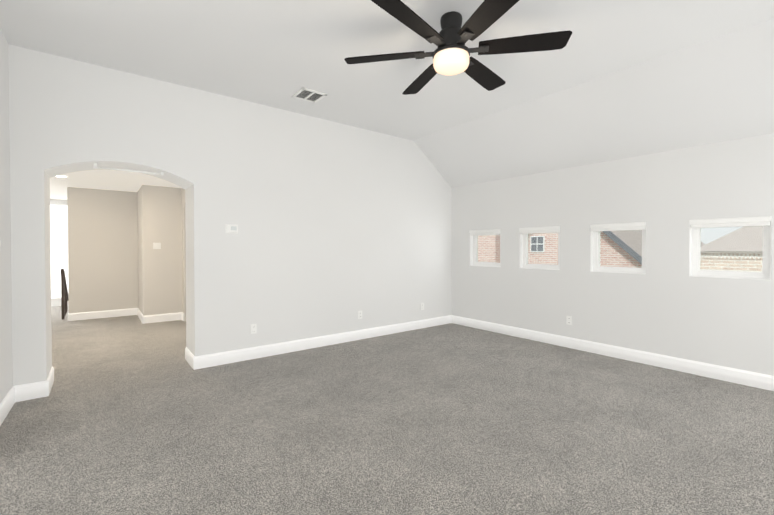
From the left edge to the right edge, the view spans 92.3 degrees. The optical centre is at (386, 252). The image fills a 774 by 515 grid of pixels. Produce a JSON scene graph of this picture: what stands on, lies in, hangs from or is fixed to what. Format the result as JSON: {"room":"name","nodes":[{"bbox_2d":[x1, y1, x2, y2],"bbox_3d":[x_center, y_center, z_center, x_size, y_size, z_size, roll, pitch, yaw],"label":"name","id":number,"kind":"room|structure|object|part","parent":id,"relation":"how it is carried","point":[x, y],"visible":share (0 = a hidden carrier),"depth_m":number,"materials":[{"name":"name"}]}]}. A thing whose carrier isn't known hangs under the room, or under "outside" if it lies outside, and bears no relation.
{"room":"empty bonus room","nodes":[
{"label":"empty bonus room","id":0,"kind":"room"},
{"bbox_2d":[0,29,12,402],"bbox_3d":[-1.907,-0.221,1.262,0.307,3.070,5.667,-1,1,-38],"label":"wall","id":1,"kind":"structure","parent":0,"point":[6,370],"depth_m":3.03,"materials":[{"name":"paint"}]},
{"bbox_2d":[0,385,19,425],"bbox_3d":[-1.746,1.245,1.211,0.146,0.140,4.977,-1,1,-38],"label":"baseboard","id":2,"kind":"structure","parent":1,"relation":"attached to","point":[13,396],"depth_m":3.03,"materials":[{"name":"white wood"}]},
{"bbox_2d":[50,199,68,306],"bbox_3d":[-6.898,-0.008,9.048,4.960,2.440,0.160,-1,1,-38],"label":"wall","id":3,"kind":"structure","parent":0,"point":[55,302],"depth_m":8.47,"materials":[{"name":"paint"}]},
{"bbox_2d":[50,205,67,297],"bbox_3d":[-7.719,-0.028,8.278,1.600,2.100,0.035,-1,1,-38],"label":"window","id":4,"kind":"structure","parent":3,"relation":"in","point":[59,233],"depth_m":8.45,"materials":[{"name":"white glass"}]},
{"bbox_2d":[67,187,137,312],"bbox_3d":[-5.428,0.017,7.138,1.054,2.440,0.140,-1,1,-38],"label":"wall","id":5,"kind":"structure","parent":0,"point":[102,253],"depth_m":7.06,"materials":[{"name":"paint"}]},
{"bbox_2d":[68,308,136,320],"bbox_3d":[-5.394,1.168,7.080,1.050,0.140,0.016,-1,1,-38],"label":"baseboard","id":6,"kind":"structure","parent":5,"relation":"attached to","point":[127,312],"depth_m":7.05,"materials":[{"name":"white wood"}]},
{"bbox_2d":[50,170,180,199],"bbox_3d":[-4.917,-1.245,6.485,4.960,0.100,6.293,-1,1,-38],"label":"ceiling","id":7,"kind":"structure","parent":0,"point":[113,180],"depth_m":6.19,"materials":[{"name":"paint"}]},
{"bbox_2d":[137,185,181,315],"bbox_3d":[-3.896,0.010,7.627,1.966,2.440,1.250,-1,1,-38],"label":"wall block","id":8,"kind":"object","parent":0,"point":[159,214],"visible":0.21,"depth_m":6.72,"materials":[{"name":"paint"}]},
{"bbox_2d":[137,308,143,323],"bbox_3d":[-4.630,1.169,6.972,0.016,0.140,1.126,-1,1,-38],"label":"baseboard","id":9,"kind":"structure","parent":8,"relation":"attached to","point":[140,315],"depth_m":6.84,"materials":[{"name":"white wood"}]},
{"bbox_2d":[153,243,160,248],"bbox_3d":[-4.117,-0.127,6.652,0.118,0.116,0.014,-1,1,-38],"label":"light switch","id":10,"kind":"object","parent":8,"relation":"attached to","point":[156,245],"visible":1,"depth_m":6.65,"materials":[{"name":"white plastic"}]},
{"bbox_2d":[144,312,182,323],"bbox_3d":[-4.039,1.172,6.728,0.596,0.140,0.016,-1,1,-38],"label":"baseboard","id":11,"kind":"structure","parent":8,"relation":"attached to","point":[169,316],"depth_m":6.72,"materials":[{"name":"white wood"}]},
{"bbox_2d":[181,188,185,320],"bbox_3d":[-2.900,0.034,5.848,0.140,2.440,2.783,-1,1,-38],"label":"wall","id":12,"kind":"structure","parent":0,"point":[183,255],"depth_m":6.76,"materials":[{"name":"paint"}]},
{"bbox_2d":[8,44,451,385],"bbox_3d":[-1.193,-0.271,5.092,5.550,3.070,0.500,-1,1,-38],"label":"wall","id":13,"kind":"structure","parent":0,"point":[340,225],"depth_m":4.39,"materials":[{"name":"paint"}]},
{"bbox_2d":[44,366,53,396],"bbox_3d":[-3.202,1.214,3.537,0.016,0.140,0.516,-1,1,-38],"label":"baseboard","id":14,"kind":"structure","parent":13,"relation":"attached to","point":[48,384],"depth_m":3.38,"materials":[{"name":"white wood"}]},
{"bbox_2d":[94,163,163,175],"bbox_3d":[-2.628,-0.852,3.805,0.590,0.057,0.038,-1,1,-38],"label":"rod","id":15,"kind":"object","parent":13,"relation":"attached to","point":[126,170],"visible":0.96,"depth_m":3.78,"materials":[{"name":"white"}]},
{"bbox_2d":[185,347,192,366],"bbox_3d":[-2.270,1.204,4.275,0.016,0.140,0.497,-1,1,-38],"label":"baseboard","id":16,"kind":"structure","parent":13,"relation":"attached to","point":[188,355],"depth_m":4.29,"materials":[{"name":"white wood"}]},
{"bbox_2d":[226,224,237,232],"bbox_3d":[-1.789,-0.280,4.294,0.136,0.104,0.028,-1,1,-38],"label":"thermostat","id":17,"kind":"object","parent":13,"relation":"attached to","point":[231,228],"visible":1,"depth_m":4.28,"materials":[{"name":"white plastic"}]},
{"bbox_2d":[251,324,256,333],"bbox_3d":[-1.602,0.912,4.466,0.072,0.116,0.010,-1,1,-38],"label":"electrical outlet","id":18,"kind":"object","parent":13,"relation":"attached to","point":[253,328],"visible":1,"depth_m":4.46,"materials":[{"name":"white plastic"}]},
{"bbox_2d":[192,315,451,369],"bbox_3d":[-0.496,1.191,5.326,4.106,0.140,0.016,-1,1,-38],"label":"baseboard","id":19,"kind":"structure","parent":13,"relation":"attached to","point":[209,360],"depth_m":4.88,"materials":[{"name":"white wood"}]},
{"bbox_2d":[358,311,361,318],"bbox_3d":[-0.390,0.900,5.409,0.072,0.116,0.010,-1,1,-38],"label":"electrical outlet","id":20,"kind":"object","parent":13,"relation":"attached to","point":[359,314],"visible":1,"depth_m":5.40,"materials":[{"name":"white plastic"}]},
{"bbox_2d":[0,306,773,514],"bbox_3d":[-2.194,1.324,5.047,7.530,0.120,11.960,-1,1,-38],"label":"floor","id":21,"kind":"structure","parent":0,"point":[131,415],"depth_m":2.68,"materials":[{"name":"carpet"}]},
{"bbox_2d":[60,268,68,318],"bbox_3d":[-6.434,0.758,7.427,0.060,0.950,1.277,-1,1,-38],"label":"stair rail","id":22,"kind":"object","parent":21,"relation":"on","point":[64,296],"visible":0.88,"depth_m":6.93,"materials":[{"name":"brown wood"}]},
{"bbox_2d":[0,0,773,140],"bbox_3d":[-0.471,-1.840,3.037,5.090,0.120,4.597,-1,1,-38],"label":"ceiling","id":23,"kind":"structure","parent":0,"point":[276,53],"depth_m":3.18,"materials":[{"name":"paint"}]},
{"bbox_2d":[291,87,326,102],"bbox_3d":[-0.884,-1.789,4.226,0.300,0.012,0.300,-1,1,-38],"label":"ceiling vent","id":24,"kind":"object","parent":23,"relation":"in","point":[308,95],"visible":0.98,"depth_m":4.21,"materials":[{"name":"white metal"}]},
{"bbox_2d":[344,0,571,94],"bbox_3d":[0.486,-1.578,2.811,1.662,0.398,1.596,-1,1,-38],"label":"ceiling fan","id":25,"kind":"object","parent":23,"relation":"hanging from","point":[450,54],"visible":1,"depth_m":2.71,"materials":[{"name":"brown metal"}]},
{"bbox_3d":[0.486,-1.432,2.813,0.270,0.106,0.270,-1,1,-38],"label":"globe","id":26,"kind":"part","parent":25,"relation":"part of"},
{"bbox_2d":[414,18,773,187],"bbox_3d":[2.288,-1.465,4.511,1.070,0.908,5.667,-1,1,-38],"label":"ceiling","id":27,"kind":"structure","parent":0,"point":[717,89],"depth_m":3.95,"materials":[{"name":"paint"}]},
{"bbox_2d":[452,133,773,375],"bbox_3d":[2.647,0.067,4.811,0.160,2.400,5.667,-1,1,-38],"label":"wall","id":28,"kind":"structure","parent":0,"point":[666,304],"depth_m":4.33,"materials":[{"name":"paint"}]},
{"bbox_2d":[470,229,500,266],"bbox_3d":[1.640,-0.079,6.084,0.133,0.600,0.610,-1,1,-38],"label":"window","id":29,"kind":"structure","parent":28,"relation":"in","point":[474,241],"depth_m":6.29,"materials":[{"name":"white plastic"}]},
{"bbox_2d":[469,229,500,235],"bbox_3d":[1.599,-0.334,6.049,0.066,0.087,0.606,-1,1,-38],"label":"window blind","id":30,"kind":"object","parent":29,"relation":"attached to","point":[486,232],"visible":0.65,"depth_m":6.01,"materials":[{"name":"white"}]},
{"bbox_3d":[1.667,-0.080,6.105,0.006,0.500,0.510,-1,1,-38],"label":"glass","id":31,"kind":"part","parent":29,"relation":"part of","materials":[{"name":"clear glass"}]},
{"bbox_2d":[520,226,559,269],"bbox_3d":[2.218,-0.070,5.341,0.133,0.600,0.610,-1,1,-38],"label":"window","id":32,"kind":"structure","parent":28,"relation":"in","point":[524,252],"depth_m":5.48,"materials":[{"name":"white plastic"}]},
{"bbox_2d":[519,226,559,233],"bbox_3d":[2.177,-0.325,5.306,0.066,0.087,0.606,-1,1,-38],"label":"window blind","id":33,"kind":"object","parent":32,"relation":"attached to","point":[555,229],"visible":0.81,"depth_m":5.27,"materials":[{"name":"white"}]},
{"bbox_3d":[2.245,-0.070,5.362,0.006,0.500,0.510,-1,1,-38],"label":"glass","id":34,"kind":"part","parent":32,"relation":"part of","materials":[{"name":"clear glass"}]},
{"bbox_2d":[566,316,571,324],"bbox_3d":[2.431,0.901,4.961,0.010,0.116,0.072,-1,1,-38],"label":"electrical outlet","id":35,"kind":"object","parent":28,"relation":"attached to","point":[568,320],"visible":1,"depth_m":4.96,"materials":[{"name":"white plastic"}]},
{"bbox_2d":[452,315,773,390],"bbox_3d":[2.672,1.200,4.649,0.016,0.140,4.977,-1,1,-38],"label":"baseboard","id":36,"kind":"structure","parent":28,"relation":"attached to","point":[748,378],"depth_m":4.32,"materials":[{"name":"white wood"}]},
{"bbox_2d":[590,222,645,273],"bbox_3d":[2.837,-0.059,4.546,0.133,0.600,0.610,-1,1,-38],"label":"window","id":37,"kind":"structure","parent":28,"relation":"in","point":[595,245],"depth_m":4.64,"materials":[{"name":"white plastic"}]},
{"bbox_2d":[590,222,645,231],"bbox_3d":[2.796,-0.314,4.511,0.066,0.087,0.606,-1,1,-38],"label":"window blind","id":38,"kind":"object","parent":37,"relation":"attached to","point":[621,226],"visible":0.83,"depth_m":4.47,"materials":[{"name":"white plastic"}]},
{"bbox_3d":[2.864,-0.059,4.567,0.006,0.500,0.510,-1,1,-38],"label":"glass","id":39,"kind":"part","parent":37,"relation":"part of","materials":[{"name":"clear glass"}]},
{"bbox_2d":[689,216,771,279],"bbox_3d":[3.455,-0.049,3.752,0.133,0.600,0.610,-1,1,-38],"label":"window","id":40,"kind":"structure","parent":28,"relation":"in","point":[695,244],"depth_m":3.76,"materials":[{"name":"white plastic"}]},
{"bbox_2d":[689,216,771,227],"bbox_3d":[3.414,-0.304,3.717,0.066,0.087,0.606,-1,1,-38],"label":"window blind","id":41,"kind":"object","parent":40,"relation":"attached to","point":[738,222],"visible":0.9,"depth_m":3.68,"materials":[{"name":"white plastic"}]},
{"bbox_3d":[3.482,-0.049,3.773,0.006,0.500,0.510,-1,1,-38],"label":"glass","id":42,"kind":"part","parent":40,"relation":"part of","materials":[{"name":"clear glass"}]},
{"label":"outside","id":43,"kind":"structure","parent":0,"visible":0},
{"bbox_3d":[27.562,4.384,34.052,74.330,0.200,100.000,-1,1,-38],"label":"ground","id":44,"kind":"structure","parent":43,"visible":0},
{"bbox_2d":[478,226,762,271],"bbox_3d":[30.564,-1.142,18.479,49.630,11.260,52.850,-1,1,-38],"label":"houses","id":45,"kind":"structure","parent":44,"relation":"on","point":[549,250],"depth_m":11.33,"materials":[{"name":"beige brick"}]}
]}

